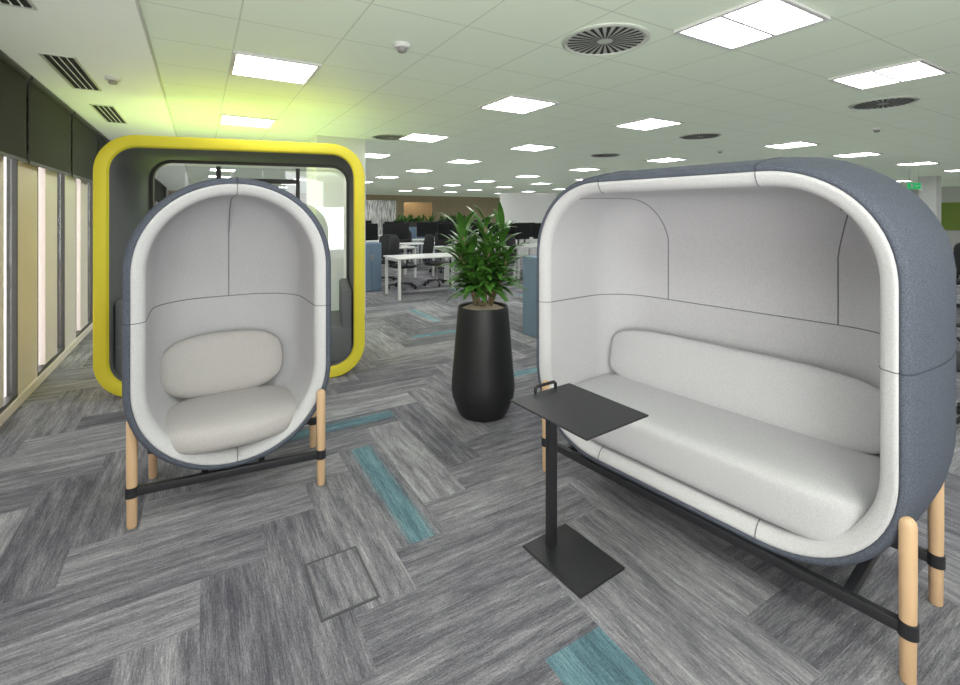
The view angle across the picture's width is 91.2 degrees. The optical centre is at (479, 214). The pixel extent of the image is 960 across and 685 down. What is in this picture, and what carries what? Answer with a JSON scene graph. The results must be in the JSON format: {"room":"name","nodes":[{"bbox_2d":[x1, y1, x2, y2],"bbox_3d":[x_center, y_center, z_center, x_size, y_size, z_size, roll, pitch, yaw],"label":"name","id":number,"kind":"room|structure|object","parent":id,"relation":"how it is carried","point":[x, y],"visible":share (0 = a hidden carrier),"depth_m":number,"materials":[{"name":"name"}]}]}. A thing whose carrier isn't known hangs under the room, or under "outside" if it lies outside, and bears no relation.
{"room":"open-plan office","nodes":[
{"label":"open-plan office","id":0,"kind":"room"},
{"bbox_2d":[18,81,36,395],"bbox_3d":[-3.792,0.185,3.910,0.050,2.630,0.520,0,0,-31],"label":"trim","id":1,"kind":"structure","parent":0,"point":[27,173],"depth_m":3.88,"materials":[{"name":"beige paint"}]},
{"bbox_2d":[0,156,17,413],"bbox_3d":[-3.412,0.150,3.263,0.060,2.560,0.980,0,0,-31],"label":"window","id":2,"kind":"structure","parent":1,"relation":"attached to","point":[11,164],"depth_m":3.66,"materials":[{"name":"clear glass"}]},
{"bbox_2d":[0,50,30,162],"bbox_3d":[-3.220,-0.771,3.098,0.061,0.718,1.440,0,0,-31],"label":"roller blind","id":3,"kind":"object","parent":2,"relation":"attached to","point":[13,77],"visible":1,"depth_m":3.44,"materials":[{"name":"fabric"}]},
{"bbox_2d":[65,116,75,348],"bbox_3d":[-4.560,0.185,5.198,0.050,2.630,0.520,0,0,-31],"label":"trim","id":4,"kind":"structure","parent":0,"point":[70,182],"depth_m":5.20,"materials":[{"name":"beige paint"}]},
{"bbox_2d":[0,0,190,190],"bbox_3d":[-5.891,-1.188,8.130,1.206,0.100,32.000,0,0,-31],"label":"ceiling","id":5,"kind":"structure","parent":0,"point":[107,37],"depth_m":3.38,"materials":[{"name":"paint"}]},
{"bbox_2d":[97,133,109,151],"bbox_3d":[-5.525,-0.771,6.963,0.061,0.718,1.440,0,0,-31],"label":"roller blind","id":6,"kind":"object","parent":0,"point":[102,140],"visible":0.3,"depth_m":6.54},
{"bbox_2d":[169,190,499,223],"bbox_3d":[-2.817,0.175,28.648,27.500,2.650,0.101,0,0,-31],"label":"wall","id":7,"kind":"structure","parent":0,"point":[448,205],"depth_m":29.07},
{"bbox_2d":[4,268,5,389],"bbox_3d":[-15.584,1.700,19.815,3.520,0.200,70.000,0,0,-31],"label":"trim","id":8,"kind":"structure","parent":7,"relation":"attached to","point":[5,268],"depth_m":6.60,"materials":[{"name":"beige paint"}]},
{"bbox_2d":[0,0,37,10],"bbox_3d":[-2.258,-1.133,2.088,0.204,0.010,1.060,0,0,-31],"label":"air vent","id":9,"kind":"object","parent":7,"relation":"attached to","point":[30,5],"visible":1,"depth_m":2.52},
{"bbox_2d":[0,322,92,425],"bbox_3d":[-6.231,1.465,7.928,0.160,0.070,32.000,0,0,-31],"label":"baseboard","id":10,"kind":"structure","parent":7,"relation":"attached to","point":[26,393],"depth_m":4.15,"materials":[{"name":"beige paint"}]},
{"bbox_2d":[37,167,64,376],"bbox_3d":[-4.180,0.150,4.551,0.060,2.560,0.980,0,0,-31],"label":"window","id":11,"kind":"structure","parent":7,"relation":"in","point":[50,184],"depth_m":4.50,"materials":[{"name":"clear glass"}]},
{"bbox_2d":[26,75,73,175],"bbox_3d":[-3.989,-0.771,4.386,0.061,0.718,1.440,0,0,-31],"label":"roller blind","id":12,"kind":"object","parent":11,"relation":"attached to","point":[49,117],"visible":0.88,"depth_m":4.23,"materials":[{"name":"fabric"}]},
{"bbox_2d":[38,52,101,90],"bbox_3d":[-3.269,-1.133,3.785,0.204,0.010,1.060,0,0,-31],"label":"air vent","id":13,"kind":"object","parent":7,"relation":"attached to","point":[48,59],"visible":1,"depth_m":3.69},
{"bbox_2d":[76,178,92,337],"bbox_3d":[-4.948,0.150,5.840,0.060,2.560,0.980,0,0,-31],"label":"window","id":14,"kind":"structure","parent":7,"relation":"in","point":[84,189],"depth_m":5.86,"materials":[{"name":"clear glass"}]},
{"bbox_2d":[71,111,99,182],"bbox_3d":[-4.757,-0.771,5.675,0.060,0.718,1.440,0,0,-31],"label":"roller blind","id":15,"kind":"object","parent":14,"relation":"attached to","point":[84,135],"visible":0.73,"depth_m":5.51,"materials":[{"name":"fabric"}]},
{"bbox_2d":[89,104,127,123],"bbox_3d":[-4.178,-1.133,5.310,0.204,0.010,1.060,0,0,-31],"label":"air vent","id":16,"kind":"object","parent":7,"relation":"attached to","point":[96,107],"visible":1,"depth_m":5.23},
{"bbox_2d":[105,75,120,84],"bbox_3d":[-3.036,-1.110,3.889,0.110,0.056,0.110,0,0,0],"label":"smoke detector","id":17,"kind":"object","parent":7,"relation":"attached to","point":[113,80],"visible":1,"depth_m":3.86,"materials":[{"name":"white paint"}]},
{"bbox_2d":[155,178,158,201],"bbox_3d":[-10.133,-0.771,14.694,0.061,0.718,1.440,0,0,-31],"label":"roller blind","id":18,"kind":"object","parent":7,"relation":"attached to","point":[156,180],"visible":0.67,"depth_m":14.86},
{"bbox_2d":[158,182,161,202],"bbox_3d":[-10.901,-0.771,15.982,0.060,0.718,1.440,0,0,-31],"label":"roller blind","id":19,"kind":"object","parent":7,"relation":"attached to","point":[159,183],"visible":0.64,"depth_m":15.97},
{"bbox_2d":[135,0,190,183],"bbox_3d":[-5.367,-1.167,8.442,0.015,0.066,32.000,0,0,-31],"label":"trim","id":20,"kind":"structure","parent":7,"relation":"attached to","point":[137,2],"depth_m":3.35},
{"bbox_2d":[306,135,364,310],"bbox_3d":[-2.230,0.175,7.250,0.720,2.650,0.720,0,0,-31],"label":"wall column","id":21,"kind":"structure","parent":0,"point":[325,187],"depth_m":6.90,"materials":[{"name":"white paint"}]},
{"bbox_2d":[0,243,959,684],"bbox_3d":[5.488,1.500,14.913,27.300,0.001,32.000,0,0,-31],"label":"floor","id":22,"kind":"structure","parent":0,"point":[210,585],"depth_m":1.98,"materials":[{"name":"carpet"}]},
{"bbox_2d":[121,177,330,529],"bbox_3d":[-1.452,0.643,2.760,1.029,1.701,0.847,0,0,-25],"label":"lounge chair","id":23,"kind":"object","parent":22,"relation":"on","point":[226,324],"visible":1,"depth_m":2.69,"materials":[{"name":"grey fabric"}]},
{"bbox_2d":[160,330,282,398],"bbox_3d":[-1.559,0.900,2.861,0.670,0.363,0.165,0,0,-32],"label":"cushion","id":24,"kind":"object","parent":23,"relation":"on","point":[193,365],"depth_m":2.81,"materials":[{"name":"grey fabric"}]},
{"bbox_2d":[166,386,295,454],"bbox_3d":[-1.399,1.135,2.649,0.726,0.180,0.603,0,0,-25],"label":"seat cushion","id":25,"kind":"object","parent":23,"relation":"on","point":[230,420],"depth_m":2.50,"materials":[{"name":"grey fabric"}]},
{"bbox_2d":[93,135,364,396],"bbox_3d":[-2.244,0.420,4.561,2.120,2.155,1.000,0,0,-18],"label":"booth","id":26,"kind":"object","parent":22,"relation":"on","point":[125,169],"visible":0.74,"depth_m":4.20,"materials":[{"name":"yellow fabric"}]},
{"bbox_2d":[304,546,379,621],"bbox_3d":[-0.573,1.498,1.928,0.225,0.004,0.330,0,0,-31],"label":"floor hatch","id":27,"kind":"object","parent":22,"relation":"on","point":[340,582],"visible":1,"depth_m":1.91,"materials":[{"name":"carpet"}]},
{"bbox_2d":[365,242,380,291],"bbox_3d":[-2.233,1.025,9.388,0.400,0.950,0.478,0,0,-31],"label":"storage cabinet","id":28,"kind":"object","parent":22,"relation":"on","point":[372,249],"visible":0.69,"depth_m":9.21,"materials":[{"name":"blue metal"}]},
{"bbox_2d":[365,200,395,239],"bbox_3d":[-4.085,0.450,19.200,1.307,2.100,0.400,0,0,0],"label":"wall","id":29,"kind":"structure","parent":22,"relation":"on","point":[378,211],"depth_m":19.16,"materials":[{"name":"paint"}]},
{"bbox_2d":[379,234,401,280],"bbox_3d":[-2.093,0.961,10.500,0.635,1.076,0.621,0,0,-30],"label":"office chair","id":30,"kind":"object","parent":22,"relation":"on","point":[384,239],"visible":0.26,"depth_m":10.24,"materials":[{"name":"black"}]},
{"bbox_2d":[370,239,419,263],"bbox_3d":[-2.670,1.131,14.324,1.500,0.738,0.750,0,0,-31],"label":"desk","id":31,"kind":"object","parent":22,"relation":"on","point":[413,240],"visible":0.3,"depth_m":14.38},
{"bbox_2d":[387,236,416,288],"bbox_3d":[-1.583,0.961,9.607,0.621,1.076,0.635,0,0,-36],"label":"office chair","id":32,"kind":"object","parent":22,"relation":"on","point":[393,248],"visible":0.76,"depth_m":9.44,"materials":[{"name":"black"}]},
{"bbox_2d":[395,230,412,263],"bbox_3d":[-2.259,0.961,13.778,0.635,1.076,0.621,0,0,-16],"label":"office chair","id":33,"kind":"object","parent":22,"relation":"on","point":[410,234],"visible":0.27,"depth_m":13.61,"materials":[{"name":"black"}]},
{"bbox_2d":[399,245,417,277],"bbox_3d":[-2.319,1.131,11.157,1.500,0.738,0.750,0,0,-31],"label":"desk","id":34,"kind":"object","parent":22,"relation":"on","point":[404,247],"visible":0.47,"depth_m":11.21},
{"bbox_2d":[365,223,377,241],"bbox_3d":[-2.709,0.482,11.064,0.640,0.560,0.180,0,0,-38],"label":"monitor","id":35,"kind":"object","parent":34,"relation":"on","point":[371,230],"visible":0.47,"depth_m":11.13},
{"bbox_2d":[383,223,408,239],"bbox_3d":[-2.051,0.482,11.456,0.640,0.560,0.180,0,0,-23],"label":"monitor","id":36,"kind":"object","parent":34,"relation":"on","point":[401,230],"visible":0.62,"depth_m":11.45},
{"bbox_2d":[404,202,431,221],"bbox_3d":[-2.968,0.450,22.500,1.340,2.100,0.400,0,0,0],"label":"wall","id":37,"kind":"structure","parent":22,"relation":"on","point":[414,208],"depth_m":22.46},
{"bbox_2d":[400,227,439,260],"bbox_3d":[-2.143,0.950,15.704,1.600,1.100,0.478,0,0,-31],"label":"storage cabinet","id":38,"kind":"object","parent":22,"relation":"on","point":[413,230],"visible":0.16,"depth_m":15.45,"materials":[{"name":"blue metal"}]},
{"bbox_2d":[394,213,436,226],"bbox_3d":[-2.097,0.149,15.744,1.711,0.502,0.591,0,0,-31],"label":"planter box","id":39,"kind":"object","parent":38,"relation":"on","point":[412,221],"visible":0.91,"depth_m":15.57,"materials":[{"name":"green plant"}]},
{"bbox_2d":[383,252,457,299],"bbox_3d":[-0.987,1.131,8.924,1.500,0.738,0.750,0,0,-31],"label":"desk","id":40,"kind":"object","parent":22,"relation":"on","point":[397,258],"visible":0.7,"depth_m":8.75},
{"bbox_2d":[412,238,434,263],"bbox_3d":[-1.364,1.131,15.102,1.500,0.738,0.750,0,0,-31],"label":"desk","id":41,"kind":"object","parent":22,"relation":"on","point":[421,240],"visible":0.24,"depth_m":14.45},
{"bbox_2d":[396,242,455,271],"bbox_3d":[-1.508,1.131,12.921,1.500,0.738,0.750,0,0,-31],"label":"desk","id":42,"kind":"object","parent":22,"relation":"on","point":[406,243],"visible":0.27,"depth_m":12.57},
{"bbox_2d":[417,222,436,242],"bbox_3d":[-1.485,0.482,13.075,0.640,0.560,0.180,0,0,-37],"label":"monitor","id":43,"kind":"object","parent":42,"relation":"on","point":[423,228],"visible":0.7,"depth_m":13.03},
{"bbox_2d":[422,234,450,286],"bbox_3d":[-0.922,0.961,10.105,0.621,1.076,0.635,0,0,21],"label":"office chair","id":44,"kind":"object","parent":22,"relation":"on","point":[428,246],"visible":0.76,"depth_m":10.08,"materials":[{"name":"black"}]},
{"bbox_2d":[429,232,451,272],"bbox_3d":[-1.042,0.961,12.408,0.635,1.076,0.621,0,0,-25],"label":"office chair","id":45,"kind":"object","parent":22,"relation":"on","point":[437,242],"visible":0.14,"depth_m":12.14,"materials":[{"name":"black"}]},
{"bbox_2d":[432,245,495,279],"bbox_3d":[-0.369,1.131,11.598,1.500,0.738,0.750,0,0,-31],"label":"desk","id":46,"kind":"object","parent":22,"relation":"on","point":[435,247],"visible":0.22,"depth_m":11.38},
{"bbox_2d":[438,223,456,245],"bbox_3d":[-0.757,0.482,11.506,0.640,0.560,0.180,0,0,-32],"label":"monitor","id":47,"kind":"object","parent":46,"relation":"on","point":[443,228],"visible":0.49,"depth_m":11.40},
{"bbox_2d":[447,247,516,282],"bbox_3d":[0.030,1.131,10.928,1.500,0.738,0.750,0,0,-31],"label":"desk","id":48,"kind":"object","parent":22,"relation":"on","point":[514,272],"visible":0.17,"depth_m":10.84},
{"bbox_2d":[452,224,476,241],"bbox_3d":[-0.357,0.482,10.837,0.640,0.560,0.180,0,0,-28],"label":"monitor","id":49,"kind":"object","parent":48,"relation":"on","point":[474,227],"visible":0.2,"depth_m":10.71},
{"bbox_2d":[435,201,534,421],"bbox_3d":[0.038,0.696,3.534,0.751,1.608,0.559,0,0,0],"label":"potted plant","id":50,"kind":"object","parent":22,"relation":"on","point":[482,385],"visible":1,"depth_m":3.42,"materials":[{"name":"green plant"}]},
{"bbox_2d":[504,234,516,282],"bbox_3d":[0.493,0.961,10.411,0.635,1.076,0.621,0,0,-44],"label":"office chair","id":51,"kind":"object","parent":22,"relation":"on","point":[511,241],"visible":0.23,"depth_m":10.25,"materials":[{"name":"black"}]},
{"bbox_2d":[502,244,536,278],"bbox_3d":[1.336,1.131,11.706,1.500,0.738,0.750,0,0,-31],"label":"desk","id":52,"kind":"object","parent":22,"relation":"on","point":[532,245],"visible":0.25,"depth_m":11.06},
{"bbox_2d":[508,223,529,245],"bbox_3d":[0.948,0.482,11.614,0.640,0.560,0.180,0,0,-31],"label":"monitor","id":53,"kind":"object","parent":52,"relation":"on","point":[523,229],"visible":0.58,"depth_m":11.60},
{"bbox_2d":[533,223,540,238],"bbox_3d":[1.601,0.482,12.003,0.640,0.560,0.180,0,0,-32],"label":"monitor","id":54,"kind":"object","parent":52,"relation":"on","point":[536,226],"visible":0.37,"depth_m":11.85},
{"bbox_2d":[500,193,555,254],"bbox_3d":[1.736,0.350,17.000,2.026,2.300,0.400,0,0,0],"label":"wall","id":55,"kind":"structure","parent":22,"relation":"on","point":[517,207],"depth_m":16.96,"materials":[{"name":"paint"}]},
{"bbox_2d":[523,255,536,337],"bbox_3d":[1.009,1.010,5.976,0.800,0.980,0.478,0,0,-31],"label":"storage cabinet","id":56,"kind":"object","parent":22,"relation":"on","point":[529,265],"visible":0.06,"depth_m":5.83,"materials":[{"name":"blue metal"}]},
{"bbox_2d":[510,380,648,598],"bbox_3d":[0.423,1.151,2.057,0.380,0.697,0.460,0,0,-35],"label":"side table","id":57,"kind":"object","parent":22,"relation":"on","point":[578,563],"visible":1,"depth_m":2.06,"materials":[{"name":"black metal"}]},
{"bbox_2d":[536,157,956,684],"bbox_3d":[1.147,0.622,2.394,0.786,1.756,1.792,0,0,-38],"label":"lounge sofa","id":58,"kind":"object","parent":22,"relation":"on","point":[783,329],"visible":0.88,"depth_m":2.16,"materials":[{"name":"grey fabric"}]},
{"bbox_2d":[575,372,879,540],"bbox_3d":[1.104,1.110,2.359,0.620,0.236,1.450,0,0,-38],"label":"seat cushion","id":59,"kind":"object","parent":58,"relation":"on","point":[788,483],"depth_m":2.01,"materials":[{"name":"grey fabric"}]},
{"bbox_2d":[610,330,879,453],"bbox_3d":[1.282,0.870,2.481,0.160,0.338,1.400,0,0,-38],"label":"cushion","id":60,"kind":"object","parent":58,"relation":"on","point":[835,409],"depth_m":2.30,"materials":[{"name":"grey fabric"}]},
{"bbox_2d":[953,243,959,307],"bbox_3d":[7.354,0.961,7.434,0.635,1.076,0.621,0,0,-25],"label":"office chair","id":61,"kind":"object","parent":22,"relation":"on","point":[956,250],"visible":0.2,"depth_m":7.16,"materials":[{"name":"black"}]},
{"bbox_2d":[956,323,959,423],"bbox_3d":[3.461,0.961,3.302,0.621,1.076,0.635,0,0,33],"label":"office chair","id":62,"kind":"object","parent":22,"relation":"on","point":[957,324],"visible":0.06,"depth_m":3.25,"materials":[{"name":"black"}]},
{"bbox_3d":[-1.152,0.950,20.485,1.600,1.100,0.478,0,0,-31],"label":"storage cabinet","id":63,"kind":"object","parent":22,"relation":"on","visible":0},
{"bbox_2d":[437,215,465,222],"bbox_3d":[-1.128,0.157,20.496,1.574,0.482,0.724,0,0,-31],"label":"planter box","id":64,"kind":"object","parent":63,"relation":"on","point":[441,216],"visible":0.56,"depth_m":20.37,"materials":[{"name":"green plant"}]},
{"bbox_2d":[139,0,959,197],"bbox_3d":[5.926,-1.200,15.175,26.280,0.100,32.000,0,0,-31],"label":"ceiling","id":65,"kind":"structure","parent":0,"point":[463,56],"depth_m":4.14,"materials":[{"name":"metal"}]},
{"bbox_2d":[209,168,236,171],"bbox_3d":[-6.534,-1.142,11.938,0.600,0.016,0.600,0,0,-31],"label":"recessed light","id":66,"kind":"object","parent":65,"relation":"in","point":[210,169],"visible":1,"depth_m":11.98,"materials":[{"name":"white"}]},
{"bbox_2d":[219,114,276,128],"bbox_3d":[-2.848,-1.142,5.753,0.600,0.016,0.600,0,0,-31],"label":"recessed light","id":67,"kind":"object","parent":65,"relation":"in","point":[225,119],"visible":1,"depth_m":5.75,"materials":[{"name":"white"}]},
{"bbox_2d":[221,120,269,126],"bbox_3d":[-2.921,-1.146,5.876,0.546,0.006,0.262,0,0,-31],"label":"diffuser","id":68,"kind":"object","parent":67,"relation":"attached to","point":[226,122],"depth_m":5.87,"materials":[{"name":"white"}]},
{"bbox_2d":[222,116,272,123],"bbox_3d":[-2.775,-1.146,5.631,0.546,0.006,0.262,0,0,-31],"label":"diffuser","id":69,"kind":"object","parent":67,"relation":"attached to","point":[247,119],"depth_m":5.63,"materials":[{"name":"white"}]},
{"bbox_2d":[229,50,321,84],"bbox_3d":[-1.619,-1.142,3.692,0.600,0.016,0.600,0,0,-31],"label":"recessed light","id":70,"kind":"object","parent":65,"relation":"in","point":[244,64],"visible":1,"depth_m":3.66,"materials":[{"name":"white"}]},
{"bbox_2d":[233,65,308,82],"bbox_3d":[-1.692,-1.146,3.814,0.546,0.006,0.262,0,0,-31],"label":"diffuser","id":71,"kind":"object","parent":70,"relation":"attached to","point":[238,70],"depth_m":3.82,"materials":[{"name":"white"}]},
{"bbox_2d":[235,54,315,73],"bbox_3d":[-1.546,-1.146,3.570,0.546,0.006,0.262,0,0,-31],"label":"diffuser","id":72,"kind":"object","parent":70,"relation":"attached to","point":[243,60],"depth_m":3.57,"materials":[{"name":"white"}]},
{"bbox_2d":[365,152,392,157],"bbox_3d":[-2.067,-1.142,9.013,0.600,0.016,0.600,0,0,-31],"label":"recessed light","id":73,"kind":"object","parent":65,"relation":"in","point":[368,155],"visible":0.6,"depth_m":9.03,"materials":[{"name":"white"}]},
{"bbox_2d":[372,134,409,140],"bbox_3d":[-1.312,-1.143,6.929,0.560,0.014,0.560,0,0,-31],"label":"ceiling vent","id":74,"kind":"object","parent":65,"relation":"in","point":[389,137],"visible":0.95,"depth_m":6.91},
{"bbox_2d":[394,41,409,53],"bbox_3d":[-0.525,-1.122,3.161,0.110,0.056,0.110,0,0,0],"label":"smoke detector","id":75,"kind":"object","parent":65,"relation":"attached to","point":[402,47],"visible":1,"depth_m":3.13,"materials":[{"name":"white paint"}]},
{"bbox_2d":[405,169,434,171],"bbox_3d":[-1.569,-1.142,12.104,0.600,0.016,0.600,0,0,-31],"label":"recessed light","id":76,"kind":"object","parent":65,"relation":"in","point":[409,170],"visible":0.98,"depth_m":12.07,"materials":[{"name":"white"}]},
{"bbox_2d":[397,132,450,142],"bbox_3d":[-0.838,-1.142,6.952,0.600,0.016,0.600,0,0,-31],"label":"recessed light","id":77,"kind":"object","parent":65,"relation":"in","point":[421,137],"visible":1,"depth_m":6.93,"materials":[{"name":"white"}]},
{"bbox_2d":[402,137,435,141],"bbox_3d":[-0.911,-1.146,7.074,0.546,0.006,0.262,0,0,-31],"label":"diffuser","id":78,"kind":"object","parent":77,"relation":"attached to","point":[421,139],"depth_m":7.12,"materials":[{"name":"white"}]},
{"bbox_2d":[409,134,445,138],"bbox_3d":[-0.765,-1.146,6.829,0.546,0.006,0.262,0,0,-31],"label":"diffuser","id":79,"kind":"object","parent":77,"relation":"attached to","point":[426,136],"depth_m":6.84,"materials":[{"name":"white"}]},
{"bbox_2d":[446,159,482,163],"bbox_3d":[-0.340,-1.142,10.042,0.600,0.016,0.600,0,0,-31],"label":"recessed light","id":80,"kind":"object","parent":65,"relation":"in","point":[462,161],"visible":1,"depth_m":10.04,"materials":[{"name":"white"}]},
{"bbox_2d":[478,94,558,113],"bbox_3d":[0.391,-1.142,4.890,0.600,0.016,0.600,0,0,-31],"label":"recessed light","id":81,"kind":"object","parent":65,"relation":"in","point":[510,103],"visible":1,"depth_m":4.86,"materials":[{"name":"white"}]},
{"bbox_2d":[483,103,533,112],"bbox_3d":[0.318,-1.146,5.012,0.546,0.006,0.262,0,0,-31],"label":"diffuser","id":82,"kind":"object","parent":81,"relation":"attached to","point":[504,107],"depth_m":5.00,"materials":[{"name":"white"}]},
{"bbox_2d":[499,97,552,107],"bbox_3d":[0.464,-1.146,4.768,0.546,0.006,0.262,0,0,-31],"label":"diffuser","id":83,"kind":"object","parent":81,"relation":"attached to","point":[527,102],"depth_m":4.78,"materials":[{"name":"white"}]},
{"bbox_2d":[508,144,557,150],"bbox_3d":[0.889,-1.142,7.981,0.600,0.016,0.600,0,0,-31],"label":"recessed light","id":84,"kind":"object","parent":65,"relation":"in","point":[527,147],"visible":1,"depth_m":7.96,"materials":[{"name":"white"}]},
{"bbox_2d":[512,147,541,150],"bbox_3d":[0.816,-1.146,8.103,0.546,0.006,0.262,0,0,-31],"label":"diffuser","id":85,"kind":"object","parent":84,"relation":"attached to","point":[514,148],"depth_m":8.08,"materials":[{"name":"white"}]},
{"bbox_2d":[522,145,551,148],"bbox_3d":[0.962,-1.146,7.858,0.546,0.006,0.262,0,0,-31],"label":"diffuser","id":86,"kind":"object","parent":84,"relation":"attached to","point":[524,146],"depth_m":7.84,"materials":[{"name":"white"}]},
{"bbox_2d":[568,168,601,170],"bbox_3d":[2.623,-1.142,11.809,0.600,0.016,0.600,0,0,-31],"label":"recessed light","id":87,"kind":"object","parent":65,"relation":"in","point":[576,169],"visible":1,"depth_m":11.81,"materials":[{"name":"white"}]},
{"bbox_2d":[590,153,619,156],"bbox_3d":[2.396,-1.143,9.008,0.560,0.014,0.560,0,0,-31],"label":"ceiling vent","id":88,"kind":"object","parent":65,"relation":"in","point":[599,154],"visible":1,"depth_m":9.00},
{"bbox_2d":[562,23,649,55],"bbox_3d":[0.821,-1.143,3.089,0.560,0.014,0.560,0,0,-31],"label":"ceiling vent","id":89,"kind":"object","parent":65,"relation":"in","point":[605,38],"visible":1,"depth_m":3.05,"materials":[{"name":"metal"}]},
{"bbox_2d":[613,117,683,130],"bbox_3d":[2.118,-1.142,5.919,0.600,0.016,0.600,0,0,-31],"label":"recessed light","id":90,"kind":"object","parent":65,"relation":"in","point":[650,123],"visible":1,"depth_m":5.89,"materials":[{"name":"white"}]},
{"bbox_2d":[620,123,656,129],"bbox_3d":[2.045,-1.146,6.042,0.546,0.006,0.262,0,0,-31],"label":"diffuser","id":91,"kind":"object","parent":90,"relation":"attached to","point":[637,126],"depth_m":6.07,"materials":[{"name":"white"}]},
{"bbox_2d":[638,119,676,125],"bbox_3d":[2.191,-1.146,5.797,0.546,0.006,0.262,0,0,-31],"label":"diffuser","id":92,"kind":"object","parent":90,"relation":"attached to","point":[652,122],"depth_m":5.81,"materials":[{"name":"white"}]},
{"bbox_2d":[644,157,687,161],"bbox_3d":[3.852,-1.142,9.747,0.600,0.016,0.600,0,0,-31],"label":"recessed light","id":93,"kind":"object","parent":65,"relation":"in","point":[667,159],"visible":1,"depth_m":9.68,"materials":[{"name":"white"}]},
{"bbox_2d":[679,133,721,139],"bbox_3d":[3.203,-1.143,6.842,0.560,0.014,0.560,0,0,-31],"label":"ceiling vent","id":94,"kind":"object","parent":65,"relation":"in","point":[696,136],"visible":1,"depth_m":6.83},
{"bbox_2d":[674,0,829,49],"bbox_3d":[1.620,-1.142,2.829,0.600,0.016,0.600,0,0,-31],"label":"recessed light","id":95,"kind":"object","parent":65,"relation":"in","point":[753,21],"visible":1,"depth_m":2.79,"materials":[{"name":"white"}]},
{"bbox_2d":[683,17,768,46],"bbox_3d":[1.547,-1.146,2.951,0.546,0.006,0.262,0,0,-31],"label":"diffuser","id":96,"kind":"object","parent":95,"relation":"attached to","point":[718,31],"depth_m":2.95,"materials":[{"name":"white"}]},
{"bbox_2d":[727,0,819,32],"bbox_3d":[1.693,-1.146,2.706,0.546,0.006,0.262,0,0,-31],"label":"diffuser","id":97,"kind":"object","parent":95,"relation":"attached to","point":[764,16],"depth_m":2.71,"materials":[{"name":"white"}]},
{"bbox_2d":[762,141,819,148],"bbox_3d":[5.081,-1.142,7.686,0.600,0.016,0.600,0,0,-31],"label":"recessed light","id":98,"kind":"object","parent":65,"relation":"in","point":[795,144],"visible":1,"depth_m":7.67,"materials":[{"name":"white"}]},
{"bbox_2d":[768,144,794,147],"bbox_3d":[5.008,-1.146,7.808,0.546,0.006,0.262,0,0,-31],"label":"diffuser","id":99,"kind":"object","parent":98,"relation":"attached to","point":[772,145],"depth_m":7.84,"materials":[{"name":"white"}]},
{"bbox_2d":[788,142,814,145],"bbox_3d":[5.154,-1.146,7.563,0.546,0.006,0.262,0,0,-31],"label":"diffuser","id":100,"kind":"object","parent":98,"relation":"attached to","point":[789,143],"depth_m":7.57,"materials":[{"name":"white"}]},
{"bbox_2d":[831,151,882,157],"bbox_3d":[7.143,-1.142,8.915,0.600,0.016,0.600,0,0,-31],"label":"recessed light","id":101,"kind":"object","parent":65,"relation":"in","point":[868,153],"visible":1,"depth_m":8.88,"materials":[{"name":"white"}]},
{"bbox_2d":[837,154,857,156],"bbox_3d":[7.070,-1.146,9.037,0.546,0.006,0.262,0,0,-31],"label":"diffuser","id":102,"kind":"object","parent":101,"relation":"attached to","point":[838,155],"depth_m":9.03,"materials":[{"name":"white"}]},
{"bbox_2d":[856,153,875,155],"bbox_3d":[7.216,-1.146,8.792,0.546,0.006,0.262,0,0,-31],"label":"diffuser","id":103,"kind":"object","parent":101,"relation":"attached to","point":[859,154],"depth_m":8.88,"materials":[{"name":"white"}]},
{"bbox_2d":[848,96,919,109],"bbox_3d":[4.138,-1.143,4.826,0.560,0.014,0.560,0,0,-31],"label":"ceiling vent","id":104,"kind":"object","parent":65,"relation":"in","point":[888,102],"visible":1,"depth_m":4.81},
{"bbox_2d":[828,58,950,89],"bbox_3d":[3.347,-1.142,3.858,0.600,0.016,0.600,0,0,-31],"label":"recessed light","id":105,"kind":"object","parent":65,"relation":"in","point":[921,68],"visible":1,"depth_m":3.82,"materials":[{"name":"white"}]},
{"bbox_2d":[836,72,895,87],"bbox_3d":[3.274,-1.146,3.980,0.546,0.006,0.262,0,0,-31],"label":"diffuser","id":106,"kind":"object","parent":105,"relation":"attached to","point":[868,79],"depth_m":3.99,"materials":[{"name":"white"}]},
{"bbox_2d":[879,62,942,79],"bbox_3d":[3.420,-1.146,3.735,0.546,0.006,0.262,0,0,-31],"label":"diffuser","id":107,"kind":"object","parent":105,"relation":"attached to","point":[915,70],"depth_m":3.74,"materials":[{"name":"white"}]},
{"bbox_2d":[907,170,920,188],"bbox_3d":[11.081,-0.905,11.998,0.320,0.490,0.034,0,0,0],"label":"exit sign","id":108,"kind":"object","parent":65,"relation":"hanging from","point":[909,185],"visible":0.88,"depth_m":11.98,"materials":[{"name":"green"}]},
{"bbox_2d":[894,161,939,165],"bbox_3d":[9.720,-1.142,10.451,0.600,0.016,0.600,0,0,-31],"label":"recessed light","id":109,"kind":"object","parent":65,"relation":"in","point":[926,162],"visible":1,"depth_m":10.43,"materials":[{"name":"white"}]},
{"bbox_2d":[918,176,940,221],"bbox_3d":[13.400,0.175,14.000,0.400,2.650,0.400,0,0,-31],"label":"wall column","id":110,"kind":"structure","parent":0,"point":[929,193],"depth_m":13.85,"materials":[{"name":"white paint"}]},
{"bbox_2d":[909,186,959,249],"bbox_3d":[17.256,0.175,21.928,0.101,2.650,32.000,0,0,-31],"label":"wall","id":111,"kind":"structure","parent":0,"point":[951,194],"depth_m":18.93,"materials":[{"name":"white paint"}]},
{"bbox_2d":[941,202,959,229],"bbox_3d":[19.696,0.050,17.678,0.060,1.100,4.200,0,0,-31],"label":"wall panel","id":112,"kind":"object","parent":111,"relation":"attached to","point":[950,212],"depth_m":18.91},
{"label":"outside","id":113,"kind":"structure","parent":0,"visible":0},
{"bbox_2d":[4,157,5,268],"bbox_3d":[-17.182,-0.500,18.863,0.202,6.000,70.001,0,0,-31],"label":"trim","id":114,"kind":"structure","parent":113,"point":[4,157],"depth_m":14.01,"materials":[{"name":"stone"}]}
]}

